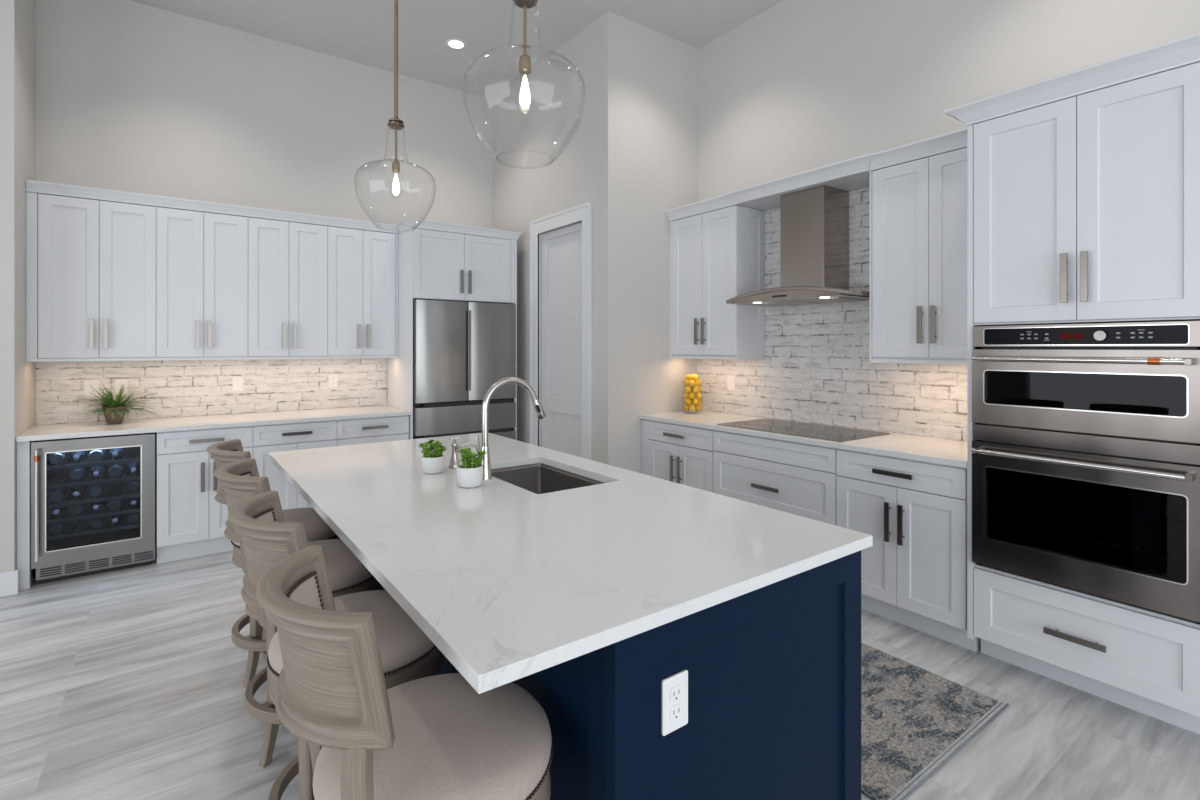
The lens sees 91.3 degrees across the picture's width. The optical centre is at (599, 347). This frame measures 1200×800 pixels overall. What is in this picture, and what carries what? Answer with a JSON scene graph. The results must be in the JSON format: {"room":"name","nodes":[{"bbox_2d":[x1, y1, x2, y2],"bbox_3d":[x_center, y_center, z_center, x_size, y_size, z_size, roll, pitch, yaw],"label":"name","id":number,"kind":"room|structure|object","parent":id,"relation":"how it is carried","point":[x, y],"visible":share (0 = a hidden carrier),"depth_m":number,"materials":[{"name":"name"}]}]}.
{"room":"kitchen","nodes":[
{"label":"kitchen","id":0,"kind":"room"},
{"bbox_2d":[0,0,35,572],"bbox_3d":[-5.439,-0.540,2.487,4.370,3.960,0.875,0,0,-36],"label":"wall","id":1,"kind":"structure","parent":0,"point":[17,17],"depth_m":3.42,"materials":[{"name":"paint"}]},
{"bbox_2d":[0,570,18,596],"bbox_3d":[-5.133,1.373,2.168,4.288,0.135,0.032,0,0,-36],"label":"baseboard","id":2,"kind":"structure","parent":1,"relation":"attached to","point":[9,581],"depth_m":3.40,"materials":[{"name":"white wood"}]},
{"bbox_2d":[36,0,491,540],"bbox_3d":[-2.523,-0.540,5.045,3.700,3.960,0.200,0,0,-36],"label":"wall","id":3,"kind":"structure","parent":0,"point":[134,97],"depth_m":4.66,"materials":[{"name":"paint"}]},
{"bbox_2d":[26,192,155,361],"bbox_3d":[-3.438,-0.444,4.007,0.654,1.073,0.368,0,0,-36],"label":"upper cabinet","id":4,"kind":"object","parent":3,"relation":"attached to","point":[91,264],"visible":0.98,"depth_m":3.88,"materials":[{"name":"white paint"}]},
{"bbox_2d":[26,180,397,233],"bbox_3d":[-2.768,-1.017,4.505,2.322,0.070,0.340,0,0,-36],"label":"crown molding","id":5,"kind":"structure","parent":4,"relation":"attached to","point":[39,187],"depth_m":4.22,"materials":[{"name":"white paint"}]},
{"bbox_2d":[156,207,247,360],"bbox_3d":[-2.952,-0.444,4.363,0.551,1.073,0.368,0,0,-36],"label":"upper cabinet","id":6,"kind":"object","parent":3,"relation":"attached to","point":[202,257],"visible":1,"depth_m":4.24,"materials":[{"name":"white paint"}]},
{"bbox_2d":[36,358,386,424],"bbox_3d":[-2.876,0.310,4.655,2.326,0.432,0.009,0,0,-36],"label":"tile backsplash","id":7,"kind":"structure","parent":3,"relation":"attached to","point":[184,388],"depth_m":4.53,"materials":[{"name":"brick"}]},
{"bbox_2d":[85,380,97,396],"bbox_3d":[-3.577,0.290,4.130,0.072,0.114,0.007,0,0,-36],"label":"power outlet","id":8,"kind":"object","parent":7,"relation":"attached to","point":[89,384],"visible":0.92,"depth_m":4.13,"materials":[{"name":"white plastic"}]},
{"bbox_2d":[115,379,127,395],"bbox_3d":[-3.447,0.290,4.225,0.072,0.114,0.007,0,0,-36],"label":"power outlet","id":9,"kind":"object","parent":7,"relation":"attached to","point":[118,383],"visible":0.73,"depth_m":4.22,"materials":[{"name":"white plastic"}]},
{"bbox_2d":[233,377,242,390],"bbox_3d":[-2.868,0.291,4.650,0.072,0.114,0.008,0,0,-36],"label":"light switch","id":10,"kind":"object","parent":7,"relation":"attached to","point":[237,381],"visible":1,"depth_m":4.65,"materials":[{"name":"white plastic"}]},
{"bbox_2d":[328,374,336,387],"bbox_3d":[-2.304,0.290,5.064,0.072,0.114,0.007,0,0,-36],"label":"power outlet","id":11,"kind":"object","parent":7,"relation":"attached to","point":[332,378],"visible":1,"depth_m":5.06,"materials":[{"name":"white plastic"}]},
{"bbox_2d":[248,217,327,359],"bbox_3d":[-2.506,-0.444,4.690,0.554,1.073,0.368,0,0,-36],"label":"upper cabinet","id":12,"kind":"object","parent":3,"relation":"attached to","point":[288,261],"visible":0.99,"depth_m":4.56,"materials":[{"name":"white paint"}]},
{"bbox_2d":[328,226,397,358],"bbox_3d":[-2.055,-0.444,5.021,0.567,1.073,0.368,0,0,-36],"label":"upper cabinet","id":13,"kind":"object","parent":3,"relation":"attached to","point":[362,264],"visible":0.97,"depth_m":4.89,"materials":[{"name":"white paint"}]},
{"bbox_2d":[130,0,783,98],"bbox_3d":[-0.986,-2.570,0.244,8.900,0.100,9.760,0,0,-36],"label":"ceiling","id":14,"kind":"structure","parent":0,"point":[359,31],"depth_m":4.58,"materials":[{"name":"paint"}]},
{"bbox_2d":[354,0,435,230],"bbox_3d":[-1.005,-1.553,2.892,0.380,1.934,0.380,0,0,40],"label":"pendant light","id":15,"kind":"object","parent":14,"relation":"hanging from","point":[395,123],"visible":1,"depth_m":2.88,"materials":[{"name":"clear glass"}]},
{"bbox_2d":[392,161,399,172],"bbox_3d":[-1.005,-0.890,2.892,0.038,0.050,0.038,0,0,-36],"label":"socket","id":16,"kind":"object","parent":15,"relation":"attached to","point":[395,164],"depth_m":2.88,"materials":[{"name":"gold metal"}]},
{"bbox_2d":[446,39,465,48],"bbox_3d":[-1.196,-2.517,4.877,0.164,0.006,0.164,0,0,-36],"label":"recessed light","id":17,"kind":"object","parent":14,"relation":"in","point":[452,43],"visible":1,"depth_m":4.87,"materials":[{"name":"white plastic"}]},
{"bbox_2d":[463,0,585,167],"bbox_3d":[-0.235,-1.553,1.843,0.380,1.934,0.380,0,0,40],"label":"pendant light","id":18,"kind":"object","parent":14,"relation":"hanging from","point":[524,59],"visible":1,"depth_m":1.83,"materials":[{"name":"clear glass"}]},
{"bbox_2d":[519,54,530,73],"bbox_3d":[-0.235,-0.890,1.843,0.038,0.050,0.038,0,0,-36],"label":"socket","id":19,"kind":"object","parent":18,"relation":"attached to","point":[524,60],"depth_m":1.83,"materials":[{"name":"gold metal"}]},
{"bbox_2d":[492,11,623,468],"bbox_3d":[-0.456,-0.540,5.227,0.152,3.960,1.952,0,0,-36],"label":"wall","id":20,"kind":"structure","parent":0,"point":[591,167],"depth_m":4.70,"materials":[{"name":"paint"}]},
{"bbox_2d":[530,202,591,459],"bbox_3d":[-0.325,0.157,4.947,0.088,2.567,0.924,0,0,-36],"label":"door","id":21,"kind":"structure","parent":20,"relation":"in","point":[567,251],"depth_m":4.98,"materials":[{"name":"white wood"}]},
{"bbox_2d":[0,541,1199,799],"bbox_3d":[-0.986,1.490,0.244,8.900,0.100,9.760,0,0,-36],"label":"floor","id":22,"kind":"structure","parent":0,"point":[123,684],"depth_m":2.32,"materials":[{"name":"grey wood"}]},
{"bbox_2d":[17,441,35,590],"bbox_3d":[-3.602,0.998,3.727,0.056,0.884,0.608,0,0,-36],"label":"filler panel","id":23,"kind":"object","parent":22,"relation":"on","point":[26,579],"visible":0.39,"depth_m":3.48,"materials":[{"name":"white paint"}]},
{"bbox_2d":[31,432,156,583],"bbox_3d":[-3.310,1.004,3.886,0.588,0.872,0.678,0,0,-36],"label":"wine cooler","id":24,"kind":"object","parent":22,"relation":"on","point":[79,550],"visible":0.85,"depth_m":3.76,"materials":[{"name":"silver metal"}]},
{"bbox_2d":[48,487,67,501],"bbox_3d":[-3.447,0.919,3.744,0.074,0.074,0.305,0,0,-36],"label":"wine bottle","id":25,"kind":"object","parent":24,"relation":"in","point":[57,494],"visible":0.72,"depth_m":3.63,"materials":[{"name":"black glass"}]},
{"bbox_2d":[48,515,67,533],"bbox_3d":[-3.447,1.119,3.744,0.074,0.074,0.305,0,0,-36],"label":"wine bottle","id":26,"kind":"object","parent":24,"relation":"on","point":[54,528],"visible":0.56,"depth_m":3.63,"materials":[{"name":"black glass"}]},
{"bbox_2d":[48,452,67,464],"bbox_3d":[-3.447,0.690,3.744,0.074,0.074,0.305,0,0,-36],"label":"wine bottle","id":27,"kind":"object","parent":24,"relation":"on","point":[54,458],"visible":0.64,"depth_m":3.62,"materials":[{"name":"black glass"}]},
{"bbox_2d":[51,497,69,514],"bbox_3d":[-3.450,1.020,3.748,0.074,0.074,0.305,0,0,-36],"label":"wine bottle","id":28,"kind":"object","parent":24,"relation":"in","point":[59,509],"visible":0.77,"depth_m":3.69,"materials":[{"name":"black glass"}]},
{"bbox_2d":[69,467,86,480],"bbox_3d":[-3.371,0.804,3.799,0.074,0.074,0.305,0,0,-36],"label":"wine bottle","id":29,"kind":"object","parent":24,"relation":"in","point":[77,473],"visible":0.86,"depth_m":3.69,"materials":[{"name":"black glass"}]},
{"bbox_2d":[69,498,86,514],"bbox_3d":[-3.371,1.020,3.799,0.074,0.074,0.305,0,0,-36],"label":"wine bottle","id":30,"kind":"object","parent":24,"relation":"in","point":[76,509],"visible":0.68,"depth_m":3.68,"materials":[{"name":"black glass"}]},
{"bbox_2d":[71,479,88,495],"bbox_3d":[-3.374,0.919,3.803,0.074,0.074,0.305,0,0,-36],"label":"wine bottle","id":31,"kind":"object","parent":24,"relation":"in","point":[79,490],"visible":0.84,"depth_m":3.75,"materials":[{"name":"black glass"}]},
{"bbox_2d":[71,450,88,459],"bbox_3d":[-3.374,0.690,3.803,0.074,0.074,0.305,0,0,-36],"label":"wine bottle","id":32,"kind":"object","parent":24,"relation":"in","point":[76,455],"visible":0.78,"depth_m":3.75,"materials":[{"name":"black glass"}]},
{"bbox_2d":[47,450,140,469],"bbox_3d":[-3.335,0.739,3.921,0.520,0.022,0.492,0,0,-36],"label":"wire shelf","id":33,"kind":"object","parent":24,"relation":"attached to","point":[61,466],"depth_m":3.74,"materials":[{"name":"black metal"}]},
{"bbox_2d":[47,467,140,488],"bbox_3d":[-3.335,0.854,3.921,0.520,0.022,0.492,0,0,-36],"label":"wire shelf","id":34,"kind":"object","parent":24,"relation":"attached to","point":[50,476],"depth_m":3.76,"materials":[{"name":"black metal"}]},
{"bbox_2d":[47,483,140,507],"bbox_3d":[-3.335,0.969,3.921,0.520,0.022,0.492,0,0,-36],"label":"wire shelf","id":35,"kind":"object","parent":24,"relation":"attached to","point":[136,494],"depth_m":3.74,"materials":[{"name":"black metal"}]},
{"bbox_2d":[47,498,140,523],"bbox_3d":[-3.335,1.069,3.921,0.520,0.022,0.492,0,0,-36],"label":"wire shelf","id":36,"kind":"object","parent":24,"relation":"attached to","point":[49,512],"depth_m":3.75,"materials":[{"name":"black metal"}]},
{"bbox_2d":[47,514,140,539],"bbox_3d":[-3.335,1.169,3.921,0.520,0.022,0.492,0,0,-36],"label":"wire shelf","id":37,"kind":"object","parent":24,"relation":"attached to","point":[135,525],"depth_m":3.74,"materials":[{"name":"black metal"}]},
{"bbox_2d":[89,483,105,496],"bbox_3d":[-3.296,0.919,3.855,0.074,0.074,0.305,0,0,-36],"label":"wine bottle","id":38,"kind":"object","parent":24,"relation":"in","point":[96,490],"visible":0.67,"depth_m":3.74,"materials":[{"name":"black glass"}]},
{"bbox_2d":[89,510,105,528],"bbox_3d":[-3.296,1.119,3.855,0.074,0.074,0.305,0,0,-36],"label":"wine bottle","id":39,"kind":"object","parent":24,"relation":"on","point":[94,523],"visible":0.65,"depth_m":3.74,"materials":[{"name":"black glass"}]},
{"bbox_2d":[89,449,105,460],"bbox_3d":[-3.296,0.690,3.855,0.074,0.074,0.305,0,0,-36],"label":"wine bottle","id":40,"kind":"object","parent":24,"relation":"in","point":[94,455],"visible":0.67,"depth_m":3.74,"materials":[{"name":"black glass"}]},
{"bbox_2d":[90,461,106,475],"bbox_3d":[-3.299,0.804,3.859,0.074,0.074,0.305,0,0,-36],"label":"wine bottle","id":41,"kind":"object","parent":24,"relation":"in","point":[98,470],"visible":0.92,"depth_m":3.81,"materials":[{"name":"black glass"}]},
{"bbox_2d":[90,493,106,509],"bbox_3d":[-3.299,1.020,3.859,0.074,0.074,0.305,0,0,-36],"label":"wine bottle","id":42,"kind":"object","parent":24,"relation":"in","point":[95,505],"visible":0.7,"depth_m":3.80,"materials":[{"name":"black glass"}]},
{"bbox_2d":[108,463,123,476],"bbox_3d":[-3.220,0.804,3.910,0.074,0.074,0.305,0,0,-36],"label":"wine bottle","id":43,"kind":"object","parent":24,"relation":"in","point":[115,470],"visible":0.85,"depth_m":3.79,"materials":[{"name":"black glass"}]},
{"bbox_2d":[108,493,123,510],"bbox_3d":[-3.220,1.020,3.910,0.074,0.074,0.305,0,0,-36],"label":"wine bottle","id":44,"kind":"object","parent":24,"relation":"in","point":[116,504],"visible":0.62,"depth_m":3.79,"materials":[{"name":"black glass"}]},
{"bbox_2d":[109,506,123,522],"bbox_3d":[-3.223,1.119,3.914,0.074,0.074,0.305,0,0,-36],"label":"wine bottle","id":45,"kind":"object","parent":24,"relation":"in","point":[114,518],"visible":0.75,"depth_m":3.85,"materials":[{"name":"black glass"}]},
{"bbox_2d":[109,447,124,456],"bbox_3d":[-3.223,0.690,3.914,0.074,0.074,0.305,0,0,-36],"label":"wine bottle","id":46,"kind":"object","parent":24,"relation":"in","point":[115,452],"visible":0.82,"depth_m":3.86,"materials":[{"name":"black glass"}]},
{"bbox_2d":[127,479,140,492],"bbox_3d":[-3.144,0.919,3.966,0.074,0.074,0.305,0,0,-36],"label":"wine bottle","id":47,"kind":"object","parent":24,"relation":"in","point":[133,486],"visible":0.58,"depth_m":3.85,"materials":[{"name":"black glass"}]},
{"bbox_2d":[127,506,140,522],"bbox_3d":[-3.144,1.119,3.966,0.074,0.074,0.305,0,0,-36],"label":"wine bottle","id":48,"kind":"object","parent":24,"relation":"on","point":[135,517],"visible":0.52,"depth_m":3.85,"materials":[{"name":"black glass"}]},
{"bbox_2d":[128,458,140,472],"bbox_3d":[-3.147,0.804,3.970,0.074,0.074,0.305,0,0,-36],"label":"wine bottle","id":49,"kind":"object","parent":24,"relation":"in","point":[133,467],"visible":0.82,"depth_m":3.91,"materials":[{"name":"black glass"}]},
{"bbox_2d":[128,490,140,504],"bbox_3d":[-3.147,1.020,3.970,0.074,0.074,0.305,0,0,-36],"label":"wine bottle","id":50,"kind":"object","parent":24,"relation":"in","point":[135,500],"visible":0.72,"depth_m":3.91,"materials":[{"name":"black glass"}]},
{"bbox_2d":[157,426,252,563],"bbox_3d":[-2.861,0.998,4.247,0.547,0.884,0.663,0,0,-36],"label":"base cabinet","id":51,"kind":"object","parent":22,"relation":"on","point":[190,520],"visible":0.77,"depth_m":3.97,"materials":[{"name":"white paint"}]},
{"bbox_2d":[206,439,339,687],"bbox_3d":[-1.440,0.934,2.653,0.573,1.012,0.485,0,0,-36],"label":"counter stool","id":52,"kind":"object","parent":22,"relation":"on","point":[225,452],"visible":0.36,"depth_m":2.51,"materials":[{"name":"beige wood"}]},
{"bbox_2d":[232,507,335,545],"bbox_3d":[-1.404,0.810,2.678,0.468,0.084,0.468,0,0,-36],"label":"seat cushion","id":53,"kind":"object","parent":52,"relation":"on","point":[316,529],"depth_m":2.60,"materials":[{"name":"beige fabric"}]},
{"bbox_2d":[253,420,336,509],"bbox_3d":[-2.415,0.998,4.574,0.558,0.884,0.663,0,0,-36],"label":"base cabinet","id":54,"kind":"object","parent":22,"relation":"on","point":[317,434],"visible":0.24,"depth_m":4.30,"materials":[{"name":"white paint"}]},
{"bbox_2d":[214,458,382,767],"bbox_3d":[-1.097,0.934,2.180,0.573,1.012,0.485,0,0,-36],"label":"counter stool","id":55,"kind":"object","parent":22,"relation":"on","point":[240,480],"visible":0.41,"depth_m":2.04,"materials":[{"name":"beige wood"}]},
{"bbox_2d":[247,539,372,593],"bbox_3d":[-1.060,0.810,2.205,0.468,0.084,0.468,0,0,-36],"label":"seat cushion","id":56,"kind":"object","parent":55,"relation":"on","point":[347,574],"depth_m":2.11,"materials":[{"name":"beige fabric"}]},
{"bbox_2d":[228,491,443,799],"bbox_3d":[-0.727,0.934,1.672,0.573,1.012,0.485,0,0,-37],"label":"counter stool","id":57,"kind":"object","parent":22,"relation":"on","point":[407,654],"visible":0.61,"depth_m":1.56,"materials":[{"name":"beige wood"}]},
{"bbox_2d":[256,511,274,521],"bbox_3d":[-0.880,0.541,1.559,0.107,0.135,0.342,0,0,-37],"label":"cushion","id":58,"kind":"object","parent":57,"relation":"on","point":[261,515],"depth_m":1.68,"materials":[{"name":"beige fabric"}]},
{"bbox_2d":[268,590,434,674],"bbox_3d":[-0.693,0.810,1.700,0.468,0.084,0.468,0,0,-37],"label":"seat cushion","id":59,"kind":"object","parent":57,"relation":"on","point":[404,647],"depth_m":1.61,"materials":[{"name":"beige fabric"}]},
{"bbox_2d":[336,415,408,445],"bbox_3d":[-1.968,0.998,4.902,0.552,0.884,0.663,0,0,-36],"label":"base cabinet","id":60,"kind":"object","parent":22,"relation":"on","point":[390,428],"visible":0.32,"depth_m":4.66,"materials":[{"name":"white paint"}]},
{"bbox_2d":[15,405,410,441],"bbox_3d":[-2.683,0.541,4.393,2.325,0.030,0.658,0,0,-36],"label":"countertop","id":61,"kind":"structure","parent":60,"relation":"on","point":[152,425],"depth_m":4.16,"materials":[{"name":"white stone"}]},
{"bbox_2d":[68,382,158,422],"bbox_3d":[-3.343,0.378,4.064,0.521,0.296,0.354,0,0,-36],"label":"potted grass plant","id":62,"kind":"object","parent":61,"relation":"on","point":[113,411],"visible":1,"depth_m":4.01,"materials":[{"name":"green plant"}]},
{"bbox_2d":[256,545,552,799],"bbox_3d":[-0.371,0.934,1.190,0.573,1.012,0.485,0,0,-36],"label":"counter stool","id":63,"kind":"object","parent":22,"relation":"on","point":[435,737],"visible":0.98,"depth_m":1.07,"materials":[{"name":"beige wood"}]},
{"bbox_2d":[285,575,321,608],"bbox_3d":[-0.524,0.541,1.077,0.107,0.135,0.342,0,0,-36],"label":"cushion","id":64,"kind":"object","parent":63,"relation":"on","point":[306,590],"depth_m":1.19,"materials":[{"name":"beige fabric"}]},
{"bbox_2d":[313,673,551,799],"bbox_3d":[-0.335,0.810,1.215,0.468,0.084,0.468,0,0,-36],"label":"seat cushion","id":65,"kind":"object","parent":63,"relation":"on","point":[452,741],"depth_m":1.14,"materials":[{"name":"beige fabric"}]},
{"bbox_2d":[387,218,521,439],"bbox_3d":[-1.333,0.200,5.321,1.020,2.480,0.738,0,0,-36],"label":"tall cabinet","id":66,"kind":"object","parent":22,"relation":"on","point":[441,261],"visible":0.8,"depth_m":5.01,"materials":[{"name":"white paint"}]},
{"bbox_2d":[413,300,515,439],"bbox_3d":[-1.329,0.526,5.303,0.906,1.828,0.736,0,0,-36],"label":"refrigerator","id":67,"kind":"object","parent":22,"relation":"on","point":[461,349],"visible":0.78,"depth_m":4.97,"materials":[{"name":"silver metal"}]},
{"bbox_2d":[383,550,860,799],"bbox_3d":[-0.322,0.998,2.372,0.909,0.884,2.425,0,0,-36],"label":"kitchen island","id":68,"kind":"object","parent":22,"relation":"on","point":[774,670],"visible":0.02,"depth_m":1.34,"materials":[{"name":"blue paint"}]},
{"bbox_2d":[269,433,872,693],"bbox_3d":[-0.446,0.541,2.286,1.187,0.030,2.470,0,0,-36],"label":"island countertop","id":69,"kind":"structure","parent":68,"relation":"on","point":[509,582],"depth_m":1.57,"materials":[{"name":"white stone"}]},
{"bbox_2d":[418,439,446,473],"bbox_3d":[-0.700,0.456,2.462,0.113,0.140,0.115,0,0,24],"label":"potted succulent","id":70,"kind":"object","parent":69,"relation":"on","point":[433,462],"visible":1,"depth_m":2.43,"materials":[{"name":"green plant"}]},
{"bbox_2d":[422,454,444,473],"bbox_3d":[-0.700,0.491,2.463,0.094,0.070,0.094,0,0,-36],"label":"pot","id":71,"kind":"object","parent":70,"relation":"attached to","point":[431,463],"depth_m":2.43,"materials":[{"name":"white ceramic"}]},
{"bbox_2d":[448,437,476,468],"bbox_3d":[-0.592,0.459,2.560,0.137,0.134,0.052,0,0,-7],"label":"water tap","id":72,"kind":"object","parent":69,"relation":"on","point":[454,461],"visible":0.91,"depth_m":2.54,"materials":[{"name":"silver metal"}]},
{"bbox_2d":[456,447,486,487],"bbox_3d":[-0.490,0.454,2.229,0.110,0.144,0.133,0,0,-36],"label":"potted succulent","id":73,"kind":"object","parent":69,"relation":"on","point":[469,474],"visible":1,"depth_m":2.19,"materials":[{"name":"green plant"}]},
{"bbox_2d":[456,464,482,487],"bbox_3d":[-0.493,0.488,2.224,0.100,0.076,0.100,0,0,-36],"label":"pot","id":74,"kind":"object","parent":73,"relation":"attached to","point":[468,475],"depth_m":2.18,"materials":[{"name":"white ceramic"}]},
{"bbox_2d":[476,377,545,479],"bbox_3d":[-0.373,0.324,2.444,0.308,0.404,0.107,0,0,-36],"label":"kitchen faucet","id":75,"kind":"object","parent":69,"relation":"on","point":[540,413],"visible":0.91,"depth_m":2.35,"materials":[{"name":"silver metal"}]},
{"bbox_2d":[491,463,603,493],"bbox_3d":[-0.254,0.665,2.460,0.436,0.218,0.683,0,0,-36],"label":"undermount sink","id":76,"kind":"object","parent":69,"relation":"in","point":[537,478],"visible":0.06,"depth_m":2.74,"materials":[{"name":"metal"}]},
{"bbox_2d":[662,670,687,735],"bbox_3d":[0.158,0.743,1.227,0.072,0.114,0.007,0,0,-36],"label":"power outlet","id":77,"kind":"object","parent":68,"relation":"attached to","point":[674,687],"visible":1,"depth_m":1.22,"materials":[{"name":"white plastic"}]},
{"bbox_2d":[670,685,681,702],"bbox_3d":[0.159,0.724,1.225,0.034,0.030,0.002,0,0,-36],"label":"receptacle","id":78,"kind":"object","parent":77,"relation":"attached to","point":[675,690],"depth_m":1.22,"materials":[{"name":"white plastic"}]},
{"bbox_2d":[670,703,681,721],"bbox_3d":[0.159,0.762,1.225,0.034,0.030,0.002,0,0,-36],"label":"receptacle","id":79,"kind":"object","parent":77,"relation":"attached to","point":[675,708],"depth_m":1.22,"materials":[{"name":"white plastic"}]},
{"bbox_2d":[642,419,714,492],"bbox_3d":[0.776,0.998,4.456,0.653,0.884,0.743,0,0,-36],"label":"base cabinet","id":80,"kind":"object","parent":22,"relation":"on","point":[681,454],"visible":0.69,"depth_m":4.24,"materials":[{"name":"white paint"}]},
{"bbox_2d":[713,430,837,524],"bbox_3d":[1.267,0.998,3.787,0.653,0.884,0.908,0,0,-36],"label":"base cabinet","id":81,"kind":"object","parent":22,"relation":"on","point":[795,478],"visible":0.4,"depth_m":3.56,"materials":[{"name":"white paint"}]},
{"bbox_2d":[836,449,980,651],"bbox_3d":[1.733,0.998,3.151,0.653,0.884,0.660,0,0,-36],"label":"base cabinet","id":82,"kind":"object","parent":22,"relation":"on","point":[914,571],"visible":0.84,"depth_m":2.93,"materials":[{"name":"white paint"}]},
{"bbox_2d":[640,410,966,467],"bbox_3d":[1.256,0.541,3.827,0.643,0.030,2.329,0,0,-36],"label":"countertop","id":83,"kind":"structure","parent":82,"relation":"on","point":[950,452],"depth_m":3.31,"materials":[{"name":"white stone"}]},
{"bbox_2d":[717,418,889,441],"bbox_3d":[1.274,0.523,3.770,0.521,0.006,0.914,0,0,-36],"label":"cooktop","id":84,"kind":"object","parent":83,"relation":"in","point":[831,433],"visible":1,"depth_m":3.71,"materials":[{"name":"black glass"}]},
{"bbox_3d":[0.741,0.395,4.679,0.169,0.262,0.169,0,0,-36],"label":"glass vase","id":85,"kind":"object","parent":83,"relation":"on","visible":0},
{"bbox_2d":[685,398,691,404],"bbox_3d":[0.702,0.430,4.651,0.051,0.055,0.052,0,0,0],"label":"lemon","id":86,"kind":"object","parent":85,"relation":"in","point":[688,401],"visible":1,"depth_m":4.63,"materials":[{"name":"yellow food"}]},
{"bbox_2d":[685,386,691,392],"bbox_3d":[0.702,0.335,4.651,0.052,0.056,0.051,0,0,-18],"label":"lemon","id":87,"kind":"object","parent":85,"relation":"in","point":[688,389],"visible":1,"depth_m":4.63,"materials":[{"name":"yellow food"}]},
{"bbox_2d":[689,404,694,411],"bbox_3d":[0.726,0.477,4.634,0.052,0.061,0.052,0,0,19],"label":"lemon","id":88,"kind":"object","parent":85,"relation":"in","point":[691,407],"visible":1,"depth_m":4.62,"materials":[{"name":"yellow food"}]},
{"bbox_2d":[689,392,694,398],"bbox_3d":[0.726,0.382,4.634,0.052,0.055,0.051,0,0,-39],"label":"lemon","id":89,"kind":"object","parent":85,"relation":"in","point":[691,395],"visible":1,"depth_m":4.62,"materials":[{"name":"yellow food"}]},
{"bbox_2d":[689,380,694,386],"bbox_3d":[0.726,0.287,4.634,0.051,0.054,0.052,0,0,-5],"label":"lemon","id":90,"kind":"object","parent":85,"relation":"in","point":[692,382],"visible":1,"depth_m":4.62,"materials":[{"name":"yellow food"}]},
{"bbox_2d":[692,398,698,404],"bbox_3d":[0.755,0.430,4.634,0.052,0.057,0.051,0,0,-16],"label":"lemon","id":91,"kind":"object","parent":85,"relation":"in","point":[695,401],"visible":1,"depth_m":4.62,"materials":[{"name":"yellow food"}]},
{"bbox_2d":[692,386,698,392],"bbox_3d":[0.755,0.335,4.634,0.052,0.057,0.051,0,0,35],"label":"lemon","id":92,"kind":"object","parent":85,"relation":"in","point":[695,389],"visible":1,"depth_m":4.62,"materials":[{"name":"yellow food"}]},
{"bbox_2d":[695,404,701,410],"bbox_3d":[0.779,0.477,4.652,0.052,0.061,0.052,0,0,5],"label":"lemon","id":93,"kind":"object","parent":85,"relation":"in","point":[698,407],"visible":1,"depth_m":4.63,"materials":[{"name":"food"}]},
{"bbox_2d":[695,392,701,398],"bbox_3d":[0.779,0.382,4.652,0.051,0.054,0.052,0,0,37],"label":"lemon","id":94,"kind":"object","parent":85,"relation":"in","point":[698,395],"visible":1,"depth_m":4.63,"materials":[{"name":"food"}]},
{"bbox_2d":[861,643,1008,799],"bbox_3d":[0.809,1.435,2.720,0.922,0.008,1.570,0,0,-36],"label":"area rug","id":95,"kind":"object","parent":22,"relation":"on","point":[914,719],"visible":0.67,"depth_m":2.24,"materials":[{"name":"grey fabric"}]},
{"bbox_2d":[944,33,1199,734],"bbox_3d":[2.152,0.173,2.538,0.703,2.533,0.946,0,0,-36],"label":"tall cabinet","id":96,"kind":"object","parent":22,"relation":"on","point":[1083,185],"visible":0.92,"depth_m":2.34,"materials":[{"name":"white paint"}]},
{"bbox_2d":[971,320,1199,623],"bbox_3d":[2.128,0.447,2.521,0.665,1.083,0.749,0,0,-36],"label":"wall oven","id":97,"kind":"object","parent":96,"relation":"in","point":[1085,450],"visible":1,"depth_m":2.31,"materials":[{"name":"silver metal"}]},
{"bbox_2d":[624,18,697,473],"bbox_3d":[0.466,-0.540,4.774,0.800,3.960,0.132,0,0,-36],"label":"wall","id":98,"kind":"structure","parent":0,"point":[661,70],"depth_m":4.65,"materials":[{"name":"paint"}]},
{"bbox_2d":[698,0,1199,210],"bbox_3d":[3.119,-0.540,2.003,0.200,3.960,7.740,0,0,-36],"label":"wall","id":99,"kind":"structure","parent":0,"point":[798,86],"depth_m":3.72,"materials":[{"name":"paint"}]},
{"bbox_2d":[670,205,764,359],"bbox_3d":[0.881,-0.465,4.563,0.358,1.109,0.698,0,0,-36],"label":"upper cabinet","id":100,"kind":"object","parent":99,"relation":"attached to","point":[717,256],"visible":1,"depth_m":4.37,"materials":[{"name":"white paint"}]},
{"bbox_2d":[665,128,966,220],"bbox_3d":[1.352,-1.060,3.899,0.383,0.080,2.325,0,0,-36],"label":"crown molding","id":101,"kind":"structure","parent":100,"relation":"attached to","point":[851,174],"depth_m":3.64,"materials":[{"name":"white paint"}]},
{"bbox_2d":[726,185,869,306],"bbox_3d":[1.326,-0.657,3.823,0.520,0.726,0.910,0,0,-36],"label":"range hood","id":102,"kind":"object","parent":99,"relation":"attached to","point":[814,221],"visible":0.96,"depth_m":3.77,"materials":[{"name":"silver metal"}]},
{"bbox_2d":[697,187,966,440],"bbox_3d":[1.513,-0.247,4.015,0.008,1.544,2.329,0,0,-36],"label":"tile backsplash","id":103,"kind":"structure","parent":99,"relation":"attached to","point":[816,367],"depth_m":3.91,"materials":[{"name":"brick"}]},
{"bbox_2d":[728,375,734,389],"bbox_3d":[1.038,0.280,4.648,0.008,0.114,0.072,0,0,-36],"label":"light switch","id":104,"kind":"object","parent":103,"relation":"attached to","point":[731,378],"visible":1,"depth_m":4.64,"materials":[{"name":"white plastic"}]},
{"bbox_2d":[870,148,966,364],"bbox_3d":[1.861,-0.465,3.226,0.358,1.109,0.636,0,0,-36],"label":"upper cabinet","id":105,"kind":"object","parent":99,"relation":"attached to","point":[918,208],"visible":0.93,"depth_m":3.17,"materials":[{"name":"white paint"}]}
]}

